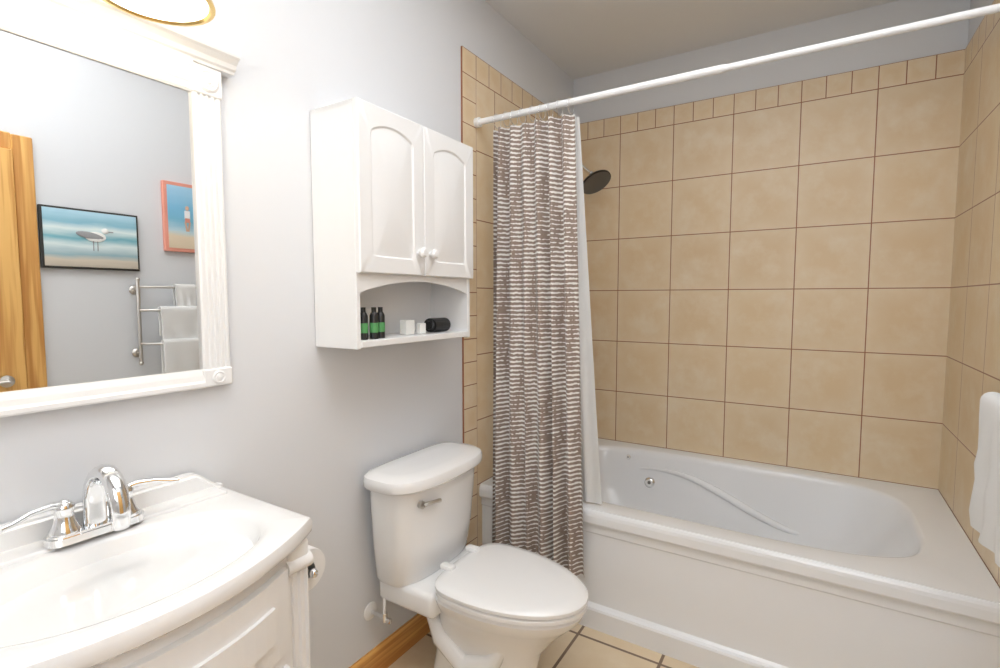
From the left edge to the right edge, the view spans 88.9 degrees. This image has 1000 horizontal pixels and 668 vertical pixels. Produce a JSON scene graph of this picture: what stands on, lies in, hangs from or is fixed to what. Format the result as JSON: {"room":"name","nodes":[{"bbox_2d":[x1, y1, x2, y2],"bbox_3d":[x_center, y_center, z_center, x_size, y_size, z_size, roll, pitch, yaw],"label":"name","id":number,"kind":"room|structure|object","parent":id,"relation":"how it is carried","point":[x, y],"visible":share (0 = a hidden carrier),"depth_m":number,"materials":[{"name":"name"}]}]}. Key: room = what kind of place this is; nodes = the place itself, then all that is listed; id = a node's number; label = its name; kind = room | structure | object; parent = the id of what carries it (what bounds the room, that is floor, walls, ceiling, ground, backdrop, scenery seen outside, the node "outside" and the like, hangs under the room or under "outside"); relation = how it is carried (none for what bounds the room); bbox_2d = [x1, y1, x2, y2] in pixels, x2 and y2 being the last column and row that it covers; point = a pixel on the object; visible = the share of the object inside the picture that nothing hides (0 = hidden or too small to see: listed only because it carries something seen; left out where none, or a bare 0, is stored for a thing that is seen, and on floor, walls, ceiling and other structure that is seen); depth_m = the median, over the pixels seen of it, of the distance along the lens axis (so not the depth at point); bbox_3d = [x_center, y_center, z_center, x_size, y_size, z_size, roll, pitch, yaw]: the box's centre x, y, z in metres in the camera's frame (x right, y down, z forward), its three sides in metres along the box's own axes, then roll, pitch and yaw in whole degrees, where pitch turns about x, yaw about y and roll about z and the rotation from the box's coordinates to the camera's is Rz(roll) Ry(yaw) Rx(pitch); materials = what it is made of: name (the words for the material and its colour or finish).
{"room":"bathroom","nodes":[
{"label":"bathroom","id":0,"kind":"room"},
{"bbox_2d":[0,0,573,667],"bbox_3d":[-0.630,-0.094,1.588,0.100,2.714,4.135,2,5,32],"label":"wall","id":1,"kind":"structure","parent":0,"point":[292,418],"depth_m":1.54,"materials":[{"name":"white paint"}]},
{"bbox_2d":[0,0,240,417],"bbox_3d":[-0.881,-0.269,1.016,0.060,0.843,0.756,2,5,32],"label":"vanity mirror","id":2,"kind":"object","parent":1,"relation":"attached to","point":[113,276],"visible":1,"depth_m":1.10,"materials":[{"name":"mirror"}]},
{"bbox_2d":[103,0,215,26],"bbox_3d":[-0.800,-0.782,0.887,0.296,0.256,0.526,2,5,32],"label":"sconce","id":3,"kind":"object","parent":1,"relation":"attached to","point":[185,13],"visible":1,"depth_m":1.08,"materials":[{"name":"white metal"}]},
{"bbox_2d":[349,614,429,667],"bbox_3d":[-0.892,1.244,1.153,0.014,0.105,2.763,2,5,32],"label":"baseboard","id":4,"kind":"structure","parent":1,"relation":"attached to","point":[392,648],"depth_m":1.94,"materials":[{"name":"brown wood"}]},
{"bbox_2d":[310,97,472,349],"bbox_3d":[-0.325,-0.331,1.744,0.233,0.716,0.570,2,5,32],"label":"upper cabinet","id":5,"kind":"object","parent":1,"relation":"attached to","point":[392,201],"visible":1,"depth_m":1.57,"materials":[{"name":"white paint"}]},
{"bbox_2d":[461,46,561,545],"bbox_3d":[0.146,-0.037,2.740,0.008,2.440,1.171,2,5,32],"label":"tile","id":6,"kind":"structure","parent":1,"relation":"attached to","point":[487,90],"depth_m":2.35,"materials":[{"name":"beige tile"}]},
{"bbox_2d":[582,165,610,193],"bbox_3d":[0.460,-0.903,2.870,0.323,0.223,0.174,2,5,32],"label":"shower head","id":7,"kind":"object","parent":6,"relation":"attached to","point":[596,181],"visible":0.81,"depth_m":2.83},
{"bbox_2d":[473,3,999,127],"bbox_3d":[0.663,-0.903,1.784,1.812,0.042,0.042,2,5,32],"label":"curtain rod","id":8,"kind":"object","parent":6,"relation":"attached to","point":[478,122],"visible":1,"depth_m":1.68,"materials":[{"name":"white paint"}]},
{"bbox_2d":[492,97,601,575],"bbox_3d":[0.172,0.022,2.161,0.517,1.933,0.140,2,5,32],"label":"shower curtain","id":9,"kind":"object","parent":8,"relation":"hanging from","point":[546,475],"visible":0.94,"depth_m":2.14,"materials":[{"name":"fabric"}]},
{"bbox_2d":[388,624,698,667],"bbox_3d":[0.189,1.345,1.178,2.030,0.100,4.135,2,5,32],"label":"floor","id":10,"kind":"structure","parent":0,"point":[579,646],"depth_m":1.97,"materials":[{"name":"tile"}]},
{"bbox_2d":[0,464,324,667],"bbox_3d":[-0.670,0.783,0.999,0.495,1.047,0.748,2,5,32],"label":"bathroom vanity","id":11,"kind":"object","parent":10,"relation":"on","point":[113,569],"visible":1,"depth_m":0.97,"materials":[{"name":"white ceramic"}]},
{"bbox_2d":[0,464,179,548],"bbox_3d":[-0.784,0.331,1.014,0.156,0.148,0.301,2,5,32],"label":"faucet","id":12,"kind":"object","parent":11,"relation":"on","point":[105,482],"depth_m":1.00,"materials":[{"name":"silver metal"}]},
{"bbox_2d":[363,441,587,667],"bbox_3d":[-0.055,0.858,1.771,0.750,0.790,0.506,2,5,32],"label":"toilet","id":13,"kind":"object","parent":10,"relation":"on","point":[495,605],"visible":1,"depth_m":1.70,"materials":[{"name":"white ceramic"}]},
{"bbox_2d":[479,438,999,667],"bbox_3d":[0.947,0.957,2.372,1.810,0.507,1.045,2,5,32],"label":"bathtub","id":14,"kind":"object","parent":10,"relation":"on","point":[699,560],"visible":0.94,"depth_m":1.92,"materials":[{"name":"white ceramic"}]},
{"bbox_2d":[485,0,897,79],"bbox_3d":[0.189,-1.462,0.981,2.030,0.100,4.135,2,5,32],"label":"ceiling","id":15,"kind":"structure","parent":0,"point":[574,39],"depth_m":2.49,"materials":[{"name":"white paint"}]},
{"bbox_2d":[573,0,969,123],"bbox_3d":[1.255,-0.178,2.788,1.830,2.714,0.100,2,5,32],"label":"wall","id":16,"kind":"structure","parent":0,"point":[940,39],"depth_m":2.54,"materials":[{"name":"white paint"}]},
{"bbox_2d":[580,49,964,489],"bbox_3d":[1.226,-0.188,2.742,1.814,2.140,0.008,2,5,32],"label":"tile","id":17,"kind":"structure","parent":16,"relation":"attached to","point":[770,271],"depth_m":2.59,"materials":[{"name":"beige tile"}]},
{"bbox_2d":[968,0,993,43],"bbox_3d":[1.008,-0.023,0.571,0.100,2.714,4.135,2,5,32],"label":"wall","id":18,"kind":"structure","parent":0,"point":[974,23],"depth_m":2.09,"materials":[{"name":"white paint"}]},
{"bbox_2d":[938,0,999,587],"bbox_3d":[1.692,0.030,1.779,0.008,2.440,1.171,2,5,32],"label":"tile","id":19,"kind":"structure","parent":18,"relation":"attached to","point":[972,375],"depth_m":1.93,"materials":[{"name":"beige tile"}]},
{"bbox_2d":[969,392,999,566],"bbox_3d":[1.133,0.148,1.046,0.171,0.667,0.402,2,5,32],"label":"towel","id":20,"kind":"object","parent":18,"relation":"attached to","point":[984,510],"visible":1,"depth_m":1.15,"materials":[{"name":"white fabric"}]}
]}

